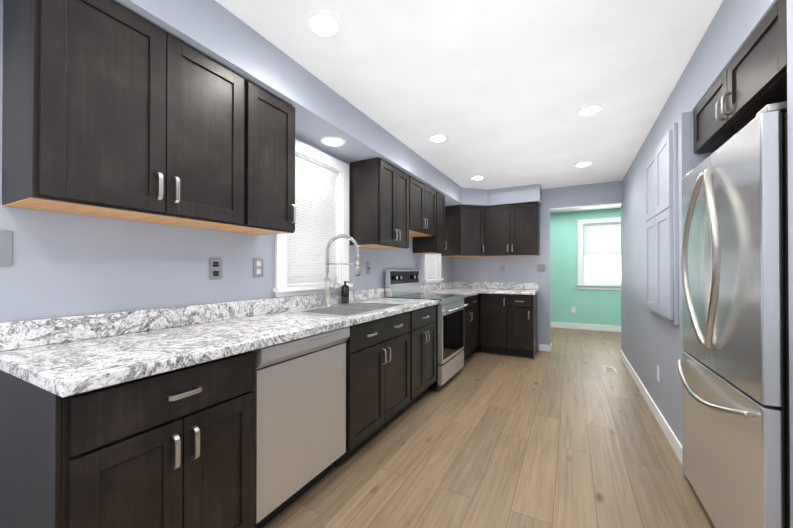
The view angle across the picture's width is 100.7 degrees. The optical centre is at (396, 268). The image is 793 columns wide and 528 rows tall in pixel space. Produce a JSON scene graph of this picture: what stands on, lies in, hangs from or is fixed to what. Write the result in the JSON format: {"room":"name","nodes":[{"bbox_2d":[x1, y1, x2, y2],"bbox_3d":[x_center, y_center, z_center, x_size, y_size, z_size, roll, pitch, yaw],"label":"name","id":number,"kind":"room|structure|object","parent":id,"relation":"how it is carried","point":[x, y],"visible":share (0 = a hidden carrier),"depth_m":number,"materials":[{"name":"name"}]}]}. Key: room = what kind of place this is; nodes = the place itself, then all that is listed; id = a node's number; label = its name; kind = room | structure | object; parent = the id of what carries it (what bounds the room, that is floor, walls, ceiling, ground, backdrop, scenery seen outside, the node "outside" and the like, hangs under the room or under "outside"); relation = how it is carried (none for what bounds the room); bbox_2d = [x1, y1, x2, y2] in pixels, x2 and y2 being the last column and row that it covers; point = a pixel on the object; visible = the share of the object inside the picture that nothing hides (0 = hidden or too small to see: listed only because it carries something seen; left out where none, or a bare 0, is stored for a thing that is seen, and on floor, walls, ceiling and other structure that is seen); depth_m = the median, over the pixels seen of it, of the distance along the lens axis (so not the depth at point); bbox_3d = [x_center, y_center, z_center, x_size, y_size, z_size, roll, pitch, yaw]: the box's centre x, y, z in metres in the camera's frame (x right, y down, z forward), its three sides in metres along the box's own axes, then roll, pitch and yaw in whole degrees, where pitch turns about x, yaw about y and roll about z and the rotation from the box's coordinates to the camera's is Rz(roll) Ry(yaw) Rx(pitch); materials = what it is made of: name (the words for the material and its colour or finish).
{"room":"kitchen","nodes":[
{"label":"kitchen","id":0,"kind":"room"},
{"bbox_2d":[0,0,452,322],"bbox_3d":[-0.714,0.000,2.690,0.200,2.440,7.040,0,0,28],"label":"wall","id":1,"kind":"structure","parent":0,"point":[65,264],"depth_m":1.51,"materials":[{"name":"grey paint"}]},
{"bbox_2d":[0,230,11,265],"bbox_3d":[-1.411,-0.075,1.153,0.011,0.125,0.085,0,0,28],"label":"switch plate","id":2,"kind":"object","parent":1,"relation":"attached to","point":[5,248],"visible":1,"depth_m":1.18,"materials":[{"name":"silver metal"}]},
{"bbox_2d":[2,0,295,234],"bbox_3d":[-0.993,-0.604,1.576,0.351,0.763,1.100,0,0,28],"label":"upper cabinet","id":3,"kind":"object","parent":1,"relation":"attached to","point":[112,109],"visible":0.98,"depth_m":1.26,"materials":[{"name":"brown wood"}]},
{"bbox_2d":[209,258,221,278],"bbox_3d":[-1.030,0.000,1.873,0.008,0.118,0.072,0,0,28],"label":"electrical outlet plate","id":4,"kind":"object","parent":1,"relation":"attached to","point":[215,268],"visible":1,"depth_m":1.87,"materials":[{"name":"silver metal"}]},
{"bbox_2d":[253,258,262,276],"bbox_3d":[-0.894,-0.009,2.129,0.008,0.118,0.072,0,0,28],"label":"electrical outlet plate","id":5,"kind":"object","parent":1,"relation":"attached to","point":[257,267],"visible":1,"depth_m":2.12,"materials":[{"name":"silver metal"}]},
{"bbox_2d":[273,139,352,296],"bbox_3d":[-0.702,-0.375,2.652,0.240,1.141,0.860,0,0,28],"label":"window","id":6,"kind":"structure","parent":1,"relation":"in","point":[300,253],"depth_m":2.65,"materials":[{"name":"white"}]},
{"bbox_2d":[366,262,370,273],"bbox_3d":[-0.277,-0.007,3.285,0.011,0.118,0.072,0,0,28],"label":"switch plate","id":7,"kind":"object","parent":1,"relation":"attached to","point":[368,267],"visible":1,"depth_m":3.28,"materials":[{"name":"silver metal"}]},
{"bbox_2d":[350,157,413,248],"bbox_3d":[-0.129,-0.595,3.231,0.324,0.759,0.666,0,0,28],"label":"upper cabinet","id":8,"kind":"object","parent":1,"relation":"attached to","point":[392,207],"depth_m":2.98,"materials":[{"name":"brown wood"}]},
{"bbox_2d":[414,179,437,236],"bbox_3d":[0.173,-0.692,3.799,0.324,0.559,0.758,0,0,28],"label":"upper cabinet","id":9,"kind":"object","parent":1,"relation":"attached to","point":[425,198],"depth_m":3.75,"materials":[{"name":"brown wood"}]},
{"bbox_2d":[413,193,445,253],"bbox_3d":[0.412,-0.587,4.248,0.324,0.764,0.400,0,0,28],"label":"upper cabinet","id":10,"kind":"object","parent":1,"relation":"attached to","point":[422,245],"depth_m":4.17,"materials":[{"name":"brown wood"}]},
{"bbox_2d":[423,254,443,283],"bbox_3d":[0.461,-0.362,4.837,0.240,1.141,0.680,0,0,28],"label":"window","id":11,"kind":"structure","parent":1,"relation":"in","point":[432,265],"depth_m":4.89,"materials":[{"name":"white"}]},
{"bbox_2d":[441,205,487,256],"bbox_3d":[1.091,-0.582,5.212,0.615,0.763,0.613,0,0,28],"label":"upper cabinet","id":12,"kind":"object","parent":1,"relation":"attached to","point":[464,230],"visible":0.94,"depth_m":5.00,"materials":[{"name":"brown wood"}]},
{"bbox_2d":[113,0,541,206],"bbox_3d":[-0.017,-1.102,2.303,1.400,0.239,6.799,0,0,28],"label":"soffit","id":13,"kind":"structure","parent":0,"point":[214,30],"depth_m":2.02,"materials":[{"name":"grey paint"}]},
{"bbox_2d":[321,136,345,146],"bbox_3d":[-0.485,-0.978,2.530,0.190,0.006,0.190,0,0,28],"label":"recessed light","id":14,"kind":"object","parent":13,"relation":"attached to","point":[333,141],"visible":1,"depth_m":2.52,"materials":[{"name":"white plastic"}]},
{"bbox_2d":[215,0,722,212],"bbox_3d":[2.654,-1.273,2.215,6.800,0.100,9.350,0,0,28],"label":"ceiling","id":15,"kind":"structure","parent":0,"point":[499,93],"depth_m":2.03,"materials":[{"name":"white paint"}]},
{"bbox_2d":[304,10,342,38],"bbox_3d":[-0.364,-1.223,1.651,0.190,0.006,0.190,0,0,28],"label":"recessed light","id":16,"kind":"object","parent":15,"relation":"in","point":[324,24],"visible":1,"depth_m":1.64,"materials":[{"name":"white plastic"}]},
{"bbox_2d":[428,134,447,142],"bbox_3d":[0.387,-1.215,3.064,0.190,0.006,0.190,0,0,28],"label":"recessed light","id":17,"kind":"object","parent":15,"relation":"in","point":[437,138],"visible":1,"depth_m":3.05,"materials":[{"name":"white plastic"}]},
{"bbox_2d":[470,176,484,179],"bbox_3d":[1.077,-1.207,4.361,0.190,0.006,0.190,0,0,28],"label":"recessed light","id":18,"kind":"object","parent":15,"relation":"in","point":[477,177],"visible":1,"depth_m":4.33,"materials":[{"name":"white plastic"}]},
{"bbox_2d":[574,162,592,166],"bbox_3d":[2.164,-1.210,3.806,0.190,0.006,0.190,0,0,28],"label":"recessed light","id":19,"kind":"object","parent":15,"relation":"in","point":[582,164],"visible":1,"depth_m":3.80,"materials":[{"name":"white plastic"}]},
{"bbox_2d":[575,104,603,115],"bbox_3d":[1.483,-1.218,2.526,0.190,0.006,0.190,0,0,28],"label":"recessed light","id":20,"kind":"object","parent":15,"relation":"in","point":[591,109],"visible":1,"depth_m":2.52,"materials":[{"name":"white plastic"}]},
{"bbox_2d":[262,327,714,527],"bbox_3d":[2.654,1.267,2.200,6.800,0.100,9.350,0,0,28],"label":"floor","id":21,"kind":"structure","parent":0,"point":[566,432],"depth_m":2.10,"materials":[{"name":"brown wood"}]},
{"bbox_2d":[0,350,253,527],"bbox_3d":[-0.992,0.772,1.257,0.646,0.878,0.610,0,0,28],"label":"base cabinet","id":22,"kind":"object","parent":21,"relation":"on","point":[172,449],"visible":0.9,"depth_m":1.03,"materials":[{"name":"brown wood"}]},
{"bbox_2d":[254,327,349,527],"bbox_3d":[-0.690,0.778,1.809,0.605,0.872,0.634,0,0,28],"label":"dishwasher","id":23,"kind":"object","parent":21,"relation":"on","point":[299,416],"visible":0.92,"depth_m":1.61,"materials":[{"name":"silver metal"}]},
{"bbox_2d":[335,309,418,467],"bbox_3d":[-0.337,0.780,2.516,0.618,0.878,0.933,0,0,28],"label":"base cabinet","id":24,"kind":"object","parent":21,"relation":"on","point":[390,369],"depth_m":2.28,"materials":[{"name":"brown wood"}]},
{"bbox_2d":[385,270,467,391],"bbox_3d":[0.371,0.618,3.695,0.708,1.215,0.762,0,0,28],"label":"range","id":25,"kind":"object","parent":21,"relation":"on","point":[449,322],"visible":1,"depth_m":3.52,"materials":[{"name":"silver metal"}]},
{"bbox_2d":[419,305,435,397],"bbox_3d":[-0.031,0.783,3.092,0.618,0.878,0.663,0,0,28],"label":"base cabinet","id":26,"kind":"object","parent":21,"relation":"on","point":[427,315],"depth_m":3.03,"materials":[{"name":"brown wood"}]},
{"bbox_2d":[0,286,443,396],"bbox_3d":[-0.499,0.267,2.184,0.647,0.140,2.712,0,0,28],"label":"countertop","id":27,"kind":"structure","parent":26,"relation":"on","point":[65,356],"depth_m":1.34,"materials":[{"name":"stone"}]},
{"bbox_2d":[323,234,360,306],"bbox_3d":[-0.427,0.008,2.566,0.295,0.566,0.064,0,0,5],"label":"faucet","id":28,"kind":"object","parent":27,"relation":"on","point":[328,288],"visible":1,"depth_m":2.56,"materials":[{"name":"silver metal"}]},
{"bbox_2d":[286,302,405,316],"bbox_3d":[-0.338,0.393,2.482,0.517,0.203,0.810,0,0,28],"label":"sink","id":29,"kind":"object","parent":27,"relation":"in","point":[349,309],"visible":0.12,"depth_m":2.50,"materials":[{"name":"silver metal"}]},
{"bbox_2d":[341,281,348,302],"bbox_3d":[-0.439,0.199,2.826,0.074,0.187,0.068,0,0,28],"label":"soap dispenser","id":30,"kind":"object","parent":29,"relation":"on","point":[344,293],"visible":0.98,"depth_m":2.80,"materials":[{"name":"black plastic"}]},
{"bbox_2d":[463,294,478,360],"bbox_3d":[0.735,0.792,4.502,0.646,0.878,0.989,0,0,28],"label":"base cabinet","id":31,"kind":"object","parent":21,"relation":"on","point":[471,327],"visible":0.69,"depth_m":4.37,"materials":[{"name":"brown wood"}]},
{"bbox_2d":[421,282,483,297],"bbox_3d":[0.881,0.282,4.765,0.660,0.140,1.589,0,0,28],"label":"countertop","id":32,"kind":"structure","parent":31,"relation":"on","point":[468,289],"depth_m":5.15,"materials":[{"name":"stone"}]},
{"bbox_2d":[484,282,538,294],"bbox_3d":[1.698,0.283,4.862,0.692,0.140,0.651,0,0,28],"label":"countertop","id":33,"kind":"structure","parent":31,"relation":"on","point":[489,287],"depth_m":5.03,"materials":[{"name":"stone"}]},
{"bbox_2d":[479,293,490,352],"bbox_3d":[1.105,0.796,5.205,0.640,0.878,0.597,0,0,28],"label":"base cabinet","id":34,"kind":"object","parent":21,"relation":"on","point":[484,299],"depth_m":4.76,"materials":[{"name":"brown wood"}]},
{"bbox_2d":[603,366,616,373],"bbox_3d":[2.592,1.224,3.994,0.125,0.006,0.260,0,0,28],"label":"floor vent","id":35,"kind":"object","parent":21,"relation":"in","point":[609,369],"visible":1,"depth_m":3.99,"materials":[{"name":"beige metal"}]},
{"bbox_2d":[677,101,789,527],"bbox_3d":[1.743,0.329,1.331,0.846,1.765,0.900,0,0,28],"label":"refrigerator","id":36,"kind":"object","parent":21,"relation":"on","point":[733,366],"visible":1,"depth_m":1.24,"materials":[{"name":"silver metal"}]},
{"bbox_2d":[453,181,621,349],"bbox_3d":[2.058,0.015,5.123,2.410,2.440,0.140,0,0,28],"label":"wall","id":37,"kind":"structure","parent":0,"point":[520,269],"depth_m":4.97,"materials":[{"name":"grey paint"}]},
{"bbox_2d":[500,264,504,271],"bbox_3d":[1.692,-0.015,5.234,0.072,0.118,0.007,0,0,28],"label":"switch plate","id":38,"kind":"object","parent":37,"relation":"attached to","point":[502,267],"visible":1,"depth_m":5.23,"materials":[{"name":"silver metal"}]},
{"bbox_2d":[485,202,539,256],"bbox_3d":[1.755,-0.583,5.007,0.762,0.763,0.351,0,0,28],"label":"upper cabinet","id":39,"kind":"object","parent":37,"relation":"attached to","point":[512,229],"visible":1,"depth_m":4.87,"materials":[{"name":"brown wood"}]},
{"bbox_2d":[537,264,544,271],"bbox_3d":[2.187,-0.016,4.971,0.118,0.118,0.007,0,0,28],"label":"switch plate","id":40,"kind":"object","parent":37,"relation":"attached to","point":[540,267],"visible":1,"depth_m":4.97,"materials":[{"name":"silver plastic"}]},
{"bbox_2d":[550,203,621,210],"bbox_3d":[2.724,-0.897,4.772,0.898,0.019,0.143,0,0,28],"label":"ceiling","id":41,"kind":"structure","parent":37,"relation":"attached to","point":[587,206],"depth_m":4.75,"materials":[{"name":"white paint"}]},
{"bbox_2d":[550,208,620,325],"bbox_3d":[4.837,0.022,6.313,6.800,2.440,0.150,0,0,28],"label":"wall","id":42,"kind":"structure","parent":0,"point":[597,307],"depth_m":6.85,"materials":[{"name":"paint"}]},
{"bbox_2d":[551,322,620,331],"bbox_3d":[4.803,1.181,6.230,6.590,0.120,0.014,0,0,28],"label":"baseboard","id":43,"kind":"structure","parent":42,"relation":"attached to","point":[609,328],"depth_m":6.71,"materials":[{"name":"white wood"}]},
{"bbox_2d":[577,217,620,289],"bbox_3d":[4.198,-0.301,6.624,1.000,1.430,0.195,0,0,28],"label":"window","id":44,"kind":"structure","parent":42,"relation":"in","point":[599,251],"depth_m":6.68,"materials":[{"name":"white glass"}]},
{"bbox_2d":[621,0,792,527],"bbox_3d":[1.579,-0.007,1.528,0.120,2.440,6.940,0,0,28],"label":"wall","id":45,"kind":"structure","parent":0,"point":[650,341],"depth_m":2.21,"materials":[{"name":"grey paint"}]},
{"bbox_2d":[620,350,681,463],"bbox_3d":[2.431,1.173,3.267,0.014,0.100,3.055,0,0,28],"label":"baseboard","id":46,"kind":"structure","parent":45,"relation":"attached to","point":[674,442],"depth_m":2.64,"materials":[{"name":"white wood"}]},
{"bbox_2d":[657,365,659,382],"bbox_3d":[2.098,0.839,2.634,0.005,0.120,0.070,0,0,28],"label":"electrical outlet plate","id":47,"kind":"object","parent":45,"relation":"attached to","point":[658,373],"visible":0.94,"depth_m":2.62,"materials":[{"name":"white plastic"}]},
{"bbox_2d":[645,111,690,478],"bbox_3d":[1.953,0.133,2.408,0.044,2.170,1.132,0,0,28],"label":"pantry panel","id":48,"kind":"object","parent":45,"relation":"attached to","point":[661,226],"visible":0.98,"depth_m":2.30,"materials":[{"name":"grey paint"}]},
{"bbox_2d":[693,0,786,154],"bbox_3d":[1.617,-0.787,1.410,0.351,0.258,0.944,0,0,28],"label":"upper cabinet","id":49,"kind":"object","parent":45,"relation":"attached to","point":[749,84],"visible":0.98,"depth_m":1.34,"materials":[{"name":"brown wood"}]}
]}

